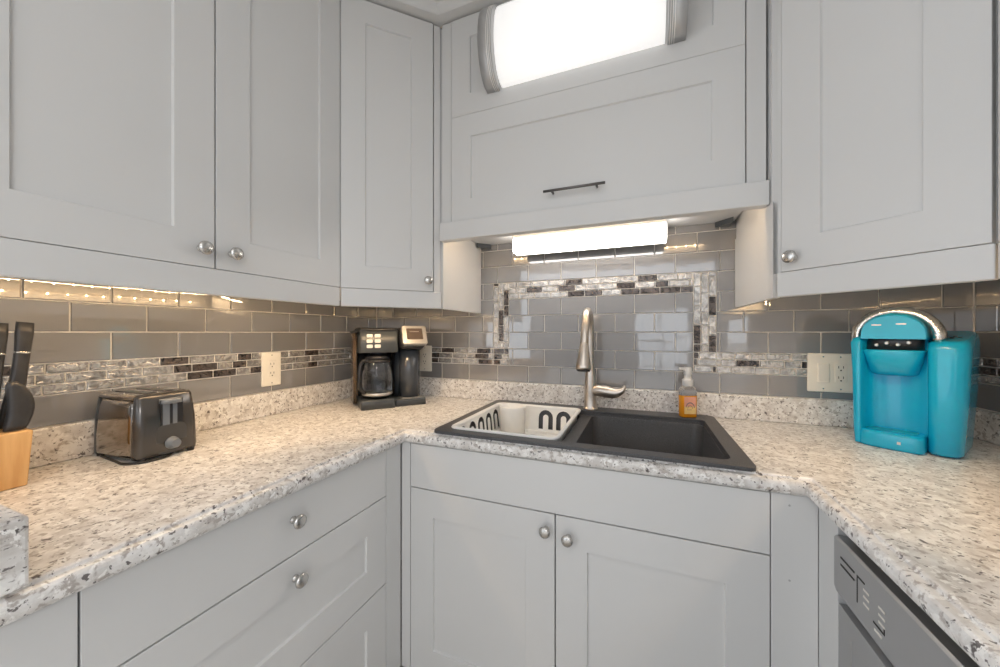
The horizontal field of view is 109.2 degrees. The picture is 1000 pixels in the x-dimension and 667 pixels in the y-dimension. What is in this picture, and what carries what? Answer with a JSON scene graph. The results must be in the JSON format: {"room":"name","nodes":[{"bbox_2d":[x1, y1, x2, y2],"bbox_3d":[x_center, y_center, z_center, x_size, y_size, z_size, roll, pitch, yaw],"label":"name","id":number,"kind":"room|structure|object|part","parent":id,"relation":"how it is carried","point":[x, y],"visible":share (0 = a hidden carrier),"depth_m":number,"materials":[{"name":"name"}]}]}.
{"room":"kitchen","nodes":[
{"label":"kitchen","id":0,"kind":"room"},
{"bbox_2d":[0,277,376,428],"bbox_3d":[-1.027,-0.006,1.306,0.108,2.500,1.546,0,0,22],"label":"wall","id":1,"kind":"structure","parent":0,"point":[89,341],"depth_m":1.10,"materials":[{"name":"tile"}]},
{"bbox_2d":[0,0,339,305],"bbox_3d":[-0.882,-0.656,0.961,0.414,1.123,0.797,0,0,22],"label":"upper cabinet","id":2,"kind":"object","parent":1,"relation":"attached to","point":[182,146],"visible":1,"depth_m":0.82,"materials":[{"name":"paint"}]},
{"bbox_3d":[-0.801,-0.689,0.714,0.020,1.055,0.396,0,0,22],"label":"door","id":3,"kind":"part","parent":2,"relation":"part of","materials":[{"name":"paint"}]},
{"bbox_3d":[-0.896,-0.128,0.966,0.384,0.066,0.797,0,0,22],"label":"light rail","id":4,"kind":"part","parent":2,"relation":"part of","materials":[{"name":"paint"}]},
{"bbox_3d":[-0.716,-0.205,0.860,0.030,0.033,0.033,0,0,22],"label":"knob","id":5,"kind":"part","parent":2,"relation":"part of","materials":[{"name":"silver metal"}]},
{"bbox_3d":[-0.690,-0.205,0.925,0.030,0.033,0.033,0,0,22],"label":"knob","id":6,"kind":"part","parent":2,"relation":"part of","materials":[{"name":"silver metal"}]},
{"bbox_3d":[-0.653,-0.689,1.085,0.020,1.055,0.396,0,0,22],"label":"door","id":7,"kind":"part","parent":2,"relation":"part of","materials":[{"name":"paint"}]},
{"bbox_2d":[261,352,280,386],"bbox_3d":[-0.917,0.146,1.426,0.008,0.135,0.080,0,0,22],"label":"wall outlet","id":8,"kind":"object","parent":1,"relation":"attached to","point":[270,361],"visible":1,"depth_m":1.42,"materials":[{"name":"beige plastic"}]},
{"bbox_2d":[268,361,275,377],"bbox_3d":[-0.915,0.146,1.425,0.004,0.066,0.033,0,0,22],"label":"receptacle","id":9,"kind":"object","parent":8,"relation":"attached to","point":[271,364],"depth_m":1.42,"materials":[{"name":"beige plastic"}]},
{"bbox_2d":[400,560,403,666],"bbox_3d":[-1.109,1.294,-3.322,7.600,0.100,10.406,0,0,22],"label":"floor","id":10,"kind":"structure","parent":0,"point":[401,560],"depth_m":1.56,"materials":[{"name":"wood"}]},
{"bbox_2d":[0,592,77,666],"bbox_3d":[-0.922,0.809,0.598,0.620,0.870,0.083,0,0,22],"label":"base cabinet","id":11,"kind":"object","parent":10,"relation":"on","point":[47,636],"visible":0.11,"depth_m":0.49,"materials":[{"name":"paint"}]},
{"bbox_2d":[78,444,400,666],"bbox_3d":[-0.754,0.809,0.980,0.650,0.870,0.750,0,0,22],"label":"base cabinet","id":12,"kind":"object","parent":10,"relation":"on","point":[311,576],"visible":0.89,"depth_m":0.81,"materials":[{"name":"paint"}]},
{"bbox_3d":[-0.503,0.670,0.840,0.020,0.278,0.673,0,0,22],"label":"drawer","id":13,"kind":"part","parent":12,"relation":"part of","materials":[{"name":"paint"}]},
{"bbox_3d":[-0.477,0.444,0.837,0.030,0.033,0.033,0,0,22],"label":"knob","id":14,"kind":"part","parent":12,"relation":"part of","materials":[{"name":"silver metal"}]},
{"bbox_3d":[-0.475,0.586,0.842,0.030,0.033,0.033,0,0,22],"label":"knob","id":15,"kind":"part","parent":12,"relation":"part of","materials":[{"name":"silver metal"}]},
{"bbox_3d":[-0.503,0.978,0.840,0.020,0.330,0.673,0,0,22],"label":"drawer","id":16,"kind":"part","parent":12,"relation":"part of","materials":[{"name":"paint"}]},
{"bbox_2d":[402,442,846,666],"bbox_3d":[0.293,0.809,1.235,1.161,0.870,0.664,0,0,22],"label":"base cabinet","id":17,"kind":"object","parent":10,"relation":"on","point":[508,561],"depth_m":0.98,"materials":[{"name":"paint"}]},
{"bbox_3d":[-0.070,0.834,1.124,0.496,0.618,0.020,0,0,22],"label":"door","id":18,"kind":"part","parent":17,"relation":"part of","materials":[{"name":"paint"}]},
{"bbox_2d":[0,395,999,666],"bbox_3d":[0.006,0.351,0.565,2.375,0.042,2.155,0,0,22],"label":"countertop","id":19,"kind":"structure","parent":17,"relation":"on","point":[930,522],"depth_m":0.77,"materials":[{"name":"beige stone"}]},
{"bbox_2d":[0,504,28,596],"bbox_3d":[-0.919,0.283,0.568,0.653,0.093,0.030,0,0,22],"label":"granite upstand","id":20,"kind":"object","parent":19,"relation":"on","point":[14,525],"visible":1,"depth_m":0.45,"materials":[{"name":"white stone"}]},
{"bbox_2d":[0,428,32,490],"bbox_3d":[-1.091,0.271,0.747,0.116,0.118,0.107,0,0,22],"label":"knife block","id":21,"kind":"object","parent":19,"relation":"on","point":[15,446],"visible":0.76,"depth_m":0.75,"materials":[{"name":"brown wood"}]},
{"bbox_2d":[0,323,8,393],"bbox_3d":[-1.088,0.111,0.758,0.020,0.267,0.046,0,0,22],"label":"knife","id":22,"kind":"object","parent":21,"relation":"in","point":[4,327],"visible":1,"depth_m":0.77,"materials":[{"name":"plastic"}]},
{"bbox_2d":[0,322,33,429],"bbox_3d":[-1.075,0.110,0.789,0.020,0.269,0.050,0,0,22],"label":"knife","id":23,"kind":"object","parent":21,"relation":"in","point":[24,331],"visible":0.71,"depth_m":0.79,"materials":[{"name":"plastic"}]},
{"bbox_2d":[2,382,34,432],"bbox_3d":[-1.041,0.175,0.769,0.020,0.138,0.043,0,0,22],"label":"scissors","id":24,"kind":"object","parent":21,"relation":"in","point":[20,403],"visible":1,"depth_m":0.76,"materials":[{"name":"plastic"}]},
{"bbox_2d":[94,387,195,464],"bbox_3d":[-0.969,0.244,0.970,0.225,0.171,0.151,0,0,19],"label":"toaster","id":25,"kind":"object","parent":19,"relation":"on","point":[139,425],"visible":1,"depth_m":0.93,"materials":[{"name":"silver metal"}]},
{"bbox_3d":[-1.061,0.245,1.008,0.026,0.154,0.130,0,0,19],"label":"panel","id":26,"kind":"part","parent":25,"relation":"part of","materials":[{"name":"grey plastic"}]},
{"bbox_3d":[-0.969,0.323,0.922,0.187,0.014,0.090,0,0,-6],"label":"cord","id":27,"kind":"part","parent":25,"relation":"part of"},
{"bbox_3d":[-0.979,0.166,0.980,0.172,0.012,0.126,0,0,19],"label":"panel","id":28,"kind":"part","parent":25,"relation":"part of","materials":[{"name":"silver metal"}]},
{"bbox_3d":[-0.892,0.242,0.951,0.030,0.160,0.138,0,0,19],"label":"panel","id":29,"kind":"part","parent":25,"relation":"part of","materials":[{"name":"plastic"}]},
{"bbox_3d":[-0.883,0.214,0.939,0.003,0.060,0.015,0,0,19],"label":"guide plate","id":30,"kind":"part","parent":25,"relation":"part of","materials":[{"name":"grey metal"}]},
{"bbox_3d":[-0.879,0.181,0.950,0.032,0.012,0.046,0,0,19],"label":"lever","id":31,"kind":"part","parent":25,"relation":"part of","materials":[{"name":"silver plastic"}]},
{"bbox_3d":[-0.877,0.214,0.957,0.003,0.060,0.010,0,0,19],"label":"guide plate","id":32,"kind":"part","parent":25,"relation":"part of","materials":[{"name":"grey metal"}]},
{"bbox_2d":[29,379,350,468],"bbox_3d":[-0.952,0.283,1.342,0.020,0.093,1.381,0,0,22],"label":"granite upstand","id":33,"kind":"object","parent":19,"relation":"on","point":[64,442],"visible":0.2,"depth_m":1.24,"materials":[{"name":"beige stone"}]},
{"bbox_2d":[350,326,427,410],"bbox_3d":[-0.519,0.149,1.652,0.306,0.361,0.252,0,0,-28],"label":"coffee maker","id":34,"kind":"object","parent":19,"relation":"on","point":[385,362],"visible":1,"depth_m":1.58,"materials":[{"name":"grey plastic"}]},
{"bbox_3d":[-0.675,0.160,1.639,0.016,0.316,0.125,0,0,-28],"label":"water tank","id":35,"kind":"part","parent":34,"relation":"part of","materials":[{"name":"plastic"}]},
{"bbox_3d":[-0.590,0.191,1.528,0.017,0.156,0.053,0,0,38],"label":"handle","id":36,"kind":"part","parent":34,"relation":"part of","materials":[{"name":"black plastic"}]},
{"bbox_3d":[-0.572,-0.016,1.634,0.162,0.012,0.207,0,0,-28],"label":"lid","id":37,"kind":"part","parent":34,"relation":"part of","materials":[{"name":"black plastic"}]},
{"bbox_3d":[-0.551,0.107,1.594,0.106,0.023,0.106,0,0,-28],"label":"carafe lid","id":38,"kind":"part","parent":34,"relation":"part of","materials":[{"name":"black plastic"}]},
{"bbox_2d":[400,395,423,398],"bbox_3d":[-0.413,0.299,1.655,0.100,0.002,0.065,0,0,-28],"label":"drip tray","id":39,"kind":"object","parent":34,"relation":"on","point":[401,396],"depth_m":1.63,"materials":[{"name":"black plastic"}]},
{"bbox_2d":[434,400,755,471],"bbox_3d":[0.298,0.427,1.267,0.896,0.215,0.574,0,0,22],"label":"sink","id":40,"kind":"object","parent":19,"relation":"in","point":[701,440],"visible":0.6,"depth_m":1.32,"materials":[{"name":"grey"}]},
{"bbox_2d":[451,402,580,440],"bbox_3d":[0.083,0.363,1.330,0.372,0.115,0.456,0,0,22],"label":"dish rack","id":41,"kind":"object","parent":40,"relation":"in","point":[515,419],"visible":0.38,"depth_m":1.45,"materials":[{"name":"white plastic"}]},
{"bbox_2d":[499,403,525,433],"bbox_3d":[0.053,0.360,1.484,0.114,0.111,0.114,0,0,22],"label":"cup","id":42,"kind":"object","parent":41,"relation":"on","point":[512,415],"depth_m":1.44,"materials":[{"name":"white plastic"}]},
{"bbox_3d":[0.084,0.438,1.331,0.366,0.195,0.446,0,0,22],"label":"bowl","id":43,"kind":"part","parent":40,"relation":"part of","materials":[{"name":"grey"}]},
{"bbox_3d":[0.479,0.438,1.173,0.398,0.195,0.446,0,0,22],"label":"bowl","id":44,"kind":"part","parent":40,"relation":"part of","materials":[{"name":"grey"}]},
{"bbox_2d":[679,367,696,417],"bbox_3d":[0.715,0.226,1.352,0.060,0.188,0.043,0,0,4],"label":"soap bottle","id":45,"kind":"object","parent":40,"relation":"on","point":[687,391],"visible":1,"depth_m":1.34,"materials":[{"name":"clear plastic"}]},
{"bbox_2d":[576,307,625,409],"bbox_3d":[0.398,0.110,1.388,0.172,0.420,0.242,0,0,22],"label":"faucet","id":46,"kind":"object","parent":19,"relation":"on","point":[585,360],"visible":1,"depth_m":1.44,"materials":[{"name":"silver metal"}]},
{"bbox_3d":[0.446,0.239,1.454,0.134,0.057,0.050,0,0,32],"label":"lever","id":47,"kind":"part","parent":46,"relation":"part of","materials":[{"name":"silver metal"}]},
{"bbox_2d":[420,377,978,427],"bbox_3d":[0.402,0.283,1.557,2.375,0.093,0.020,0,0,22],"label":"granite upstand","id":48,"kind":"object","parent":19,"relation":"on","point":[808,411],"visible":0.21,"depth_m":1.44,"materials":[{"name":"beige stone"}]},
{"bbox_2d":[851,307,979,457],"bbox_3d":[1.208,0.128,1.040,0.240,0.404,0.225,0,0,-32],"label":"coffee machine","id":49,"kind":"object","parent":19,"relation":"on","point":[915,380],"visible":1,"depth_m":0.98,"materials":[{"name":"teal plastic"}]},
{"bbox_2d":[860,426,927,454],"bbox_3d":[1.156,0.306,1.039,0.171,0.048,0.184,0,0,22],"label":"drip tray","id":50,"kind":"object","parent":49,"relation":"on","point":[907,439],"depth_m":1.00,"materials":[{"name":"teal plastic"}]},
{"bbox_3d":[1.187,-0.013,1.054,0.196,0.086,0.132,0,0,-32],"label":"lid","id":51,"kind":"part","parent":49,"relation":"part of","materials":[{"name":"teal plastic"}]},
{"bbox_3d":[1.136,-0.023,1.019,0.036,0.101,0.184,0,0,-32],"label":"handle","id":52,"kind":"part","parent":49,"relation":"part of","materials":[{"name":"silver metal"}]},
{"bbox_2d":[973,408,999,445],"bbox_3d":[1.106,0.283,0.143,0.020,0.093,2.084,0,0,22],"label":"granite upstand","id":53,"kind":"object","parent":19,"relation":"on","point":[987,423],"visible":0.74,"depth_m":1.06,"materials":[{"name":"beige stone"}]},
{"bbox_3d":[0.129,0.570,1.018,0.033,0.033,0.030,0,0,22],"label":"knob","id":54,"kind":"part","parent":17,"relation":"part of","materials":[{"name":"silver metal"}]},
{"bbox_3d":[0.189,0.580,0.994,0.033,0.033,0.030,0,0,22],"label":"knob","id":55,"kind":"part","parent":17,"relation":"part of","materials":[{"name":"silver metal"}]},
{"bbox_3d":[0.169,0.448,1.029,1.008,0.146,0.020,0,0,22],"label":"false drawer","id":56,"kind":"part","parent":17,"relation":"part of","materials":[{"name":"paint"}]},
{"bbox_3d":[0.401,0.834,0.936,0.508,0.618,0.020,0,0,22],"label":"door","id":57,"kind":"part","parent":17,"relation":"part of","materials":[{"name":"paint"}]},
{"bbox_3d":[0.713,0.759,0.755,0.025,0.770,0.084,0,0,22],"label":"filler panel","id":58,"kind":"part","parent":17,"relation":"part of","materials":[{"name":"grey wood"}]},
{"bbox_2d":[834,535,979,666],"bbox_3d":[0.845,0.819,0.333,0.601,0.850,0.596,0,0,22],"label":"dishwasher","id":59,"kind":"object","parent":10,"relation":"on","point":[880,625],"visible":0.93,"depth_m":0.59,"materials":[{"name":"grey metal"}]},
{"bbox_3d":[0.590,0.837,0.434,0.039,0.584,0.594,0,0,22],"label":"door","id":60,"kind":"part","parent":59,"relation":"part of","materials":[{"name":"silver metal"}]},
{"bbox_2d":[377,219,974,666],"bbox_3d":[0.423,-0.006,1.610,2.577,2.500,0.108,0,0,22],"label":"wall","id":61,"kind":"structure","parent":0,"point":[658,310],"depth_m":1.47,"materials":[{"name":"tile"}]},
{"bbox_2d":[339,0,480,312],"bbox_3d":[-0.513,-0.656,1.584,0.653,1.123,0.629,0,0,22],"label":"upper cabinet","id":62,"kind":"object","parent":61,"relation":"attached to","point":[393,254],"visible":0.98,"depth_m":1.35,"materials":[{"name":"paint"}]},
{"bbox_3d":[-0.420,-0.689,1.342,0.332,1.055,0.020,0,0,-23],"label":"door","id":63,"kind":"part","parent":62,"relation":"part of","materials":[{"name":"paint"}]},
{"bbox_3d":[-0.405,-0.128,1.349,0.364,0.066,0.020,0,0,-23],"label":"light rail","id":64,"kind":"part","parent":62,"relation":"part of","materials":[{"name":"paint"}]},
{"bbox_3d":[-0.279,-0.202,1.376,0.033,0.033,0.030,0,0,-23],"label":"knob","id":65,"kind":"part","parent":62,"relation":"part of","materials":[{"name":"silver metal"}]},
{"bbox_3d":[-0.169,-0.256,1.591,0.018,0.321,0.362,0,0,22],"label":"panel","id":66,"kind":"part","parent":62,"relation":"part of","materials":[{"name":"paint"}]},
{"bbox_2d":[420,346,431,370],"bbox_3d":[-0.396,0.136,1.874,0.080,0.135,0.008,0,0,22],"label":"wall outlet","id":67,"kind":"object","parent":61,"relation":"attached to","point":[426,351],"visible":0.83,"depth_m":1.87,"materials":[{"name":"beige plastic"}]},
{"bbox_2d":[422,352,426,364],"bbox_3d":[-0.397,0.136,1.872,0.033,0.066,0.004,0,0,22],"label":"receptacle","id":68,"kind":"object","parent":67,"relation":"attached to","point":[424,354],"depth_m":1.87,"materials":[{"name":"beige plastic"}]},
{"bbox_2d":[440,0,769,249],"bbox_3d":[0.329,-0.788,1.367,1.070,0.859,0.408,0,0,22],"label":"upper cabinet","id":69,"kind":"object","parent":61,"relation":"attached to","point":[675,133],"visible":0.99,"depth_m":1.17,"materials":[{"name":"paint"}]},
{"bbox_3d":[0.249,-0.485,1.197,0.205,0.009,0.032,0,0,22],"label":"bar handle","id":70,"kind":"part","parent":69,"relation":"part of","materials":[{"name":"metal"}]},
{"bbox_2d":[477,0,688,93],"bbox_3d":[0.244,-1.041,1.164,0.660,0.295,0.094,0,0,22],"label":"wall light","id":71,"kind":"object","parent":69,"relation":"attached to","point":[519,41],"visible":1,"depth_m":1.16,"materials":[{"name":"white plastic"}]},
{"bbox_2d":[513,219,666,255],"bbox_3d":[0.350,-0.386,1.459,0.608,0.080,0.090,0,0,22],"label":"fluorescent light","id":72,"kind":"object","parent":69,"relation":"attached to","point":[653,232],"visible":0.98,"depth_m":1.42,"materials":[{"name":"white plastic"}]},
{"bbox_3d":[0.264,-1.027,1.219,0.971,0.378,0.020,0,0,22],"label":"lift door","id":73,"kind":"part","parent":69,"relation":"part of","materials":[{"name":"paint"}]},
{"bbox_3d":[0.264,-0.634,1.219,0.971,0.406,0.020,0,0,22],"label":"lift door","id":74,"kind":"part","parent":69,"relation":"part of","materials":[{"name":"paint"}]},
{"bbox_3d":[0.266,-0.394,1.210,1.070,0.070,0.036,0,0,22],"label":"light rail","id":75,"kind":"part","parent":69,"relation":"part of","materials":[{"name":"paint"}]},
{"bbox_2d":[807,353,852,392],"bbox_3d":[1.166,0.142,1.250,0.132,0.137,0.010,0,0,22],"label":"outlet","id":76,"kind":"object","parent":61,"relation":"attached to","point":[826,372],"visible":0.91,"depth_m":1.25,"materials":[{"name":"beige plastic"}]},
{"bbox_2d":[817,363,829,381],"bbox_3d":[1.145,0.142,1.256,0.033,0.066,0.006,0,0,22],"label":"rocker switch","id":77,"kind":"object","parent":76,"relation":"attached to","point":[823,369],"depth_m":1.25,"materials":[{"name":"beige plastic"}]},
{"bbox_2d":[835,364,846,382],"bbox_3d":[1.190,0.142,1.240,0.033,0.066,0.004,0,0,22],"label":"receptacle","id":78,"kind":"object","parent":76,"relation":"attached to","point":[840,369],"depth_m":1.24,"materials":[{"name":"beige plastic"}]},
{"bbox_2d":[975,278,999,412],"bbox_3d":[1.070,-0.006,-0.100,0.108,2.500,2.606,0,0,22],"label":"wall","id":79,"kind":"structure","parent":0,"point":[987,293],"depth_m":1.08,"materials":[{"name":"tile"}]},
{"bbox_2d":[735,0,999,307],"bbox_3d":[1.076,-0.656,0.924,0.651,1.123,0.679,0,0,22],"label":"upper cabinet","id":80,"kind":"object","parent":79,"relation":"attached to","point":[882,115],"visible":0.99,"depth_m":0.78,"materials":[{"name":"paint"}]},
{"bbox_3d":[0.829,-0.226,1.159,0.018,0.261,0.424,0,0,22],"label":"panel","id":81,"kind":"part","parent":80,"relation":"part of","materials":[{"name":"paint"}]},
{"bbox_3d":[0.747,-0.195,0.913,0.030,0.033,0.033,0,0,-23],"label":"knob","id":82,"kind":"part","parent":80,"relation":"part of","materials":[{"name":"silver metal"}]},
{"bbox_3d":[0.824,-0.128,0.799,0.020,0.066,0.351,0,0,-23],"label":"light rail","id":83,"kind":"part","parent":80,"relation":"part of","materials":[{"name":"paint"}]},
{"bbox_2d":[998,0,999,277],"bbox_3d":[0.904,-0.656,0.191,0.424,1.123,0.800,0,0,22],"label":"upper cabinet","id":84,"kind":"object","parent":79,"relation":"attached to","point":[998,0],"visible":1,"depth_m":0.63,"materials":[{"name":"paint"}]},
{"bbox_3d":[0.744,-0.128,0.255,0.020,0.066,0.800,0,0,22],"label":"light rail","id":85,"kind":"part","parent":84,"relation":"part of","materials":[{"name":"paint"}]},
{"bbox_3d":[-0.276,-1.306,-1.232,4.800,0.100,5.906,0,0,22],"label":"ceiling","id":86,"kind":"structure","parent":0,"visible":0},
{"bbox_2d":[365,0,508,28],"bbox_3d":[-0.012,-1.240,0.526,1.684,0.032,1.568,0,0,22],"label":"trim","id":87,"kind":"structure","parent":86,"relation":"attached to","point":[439,14],"depth_m":1.34,"materials":[{"name":"paint"}]}
]}

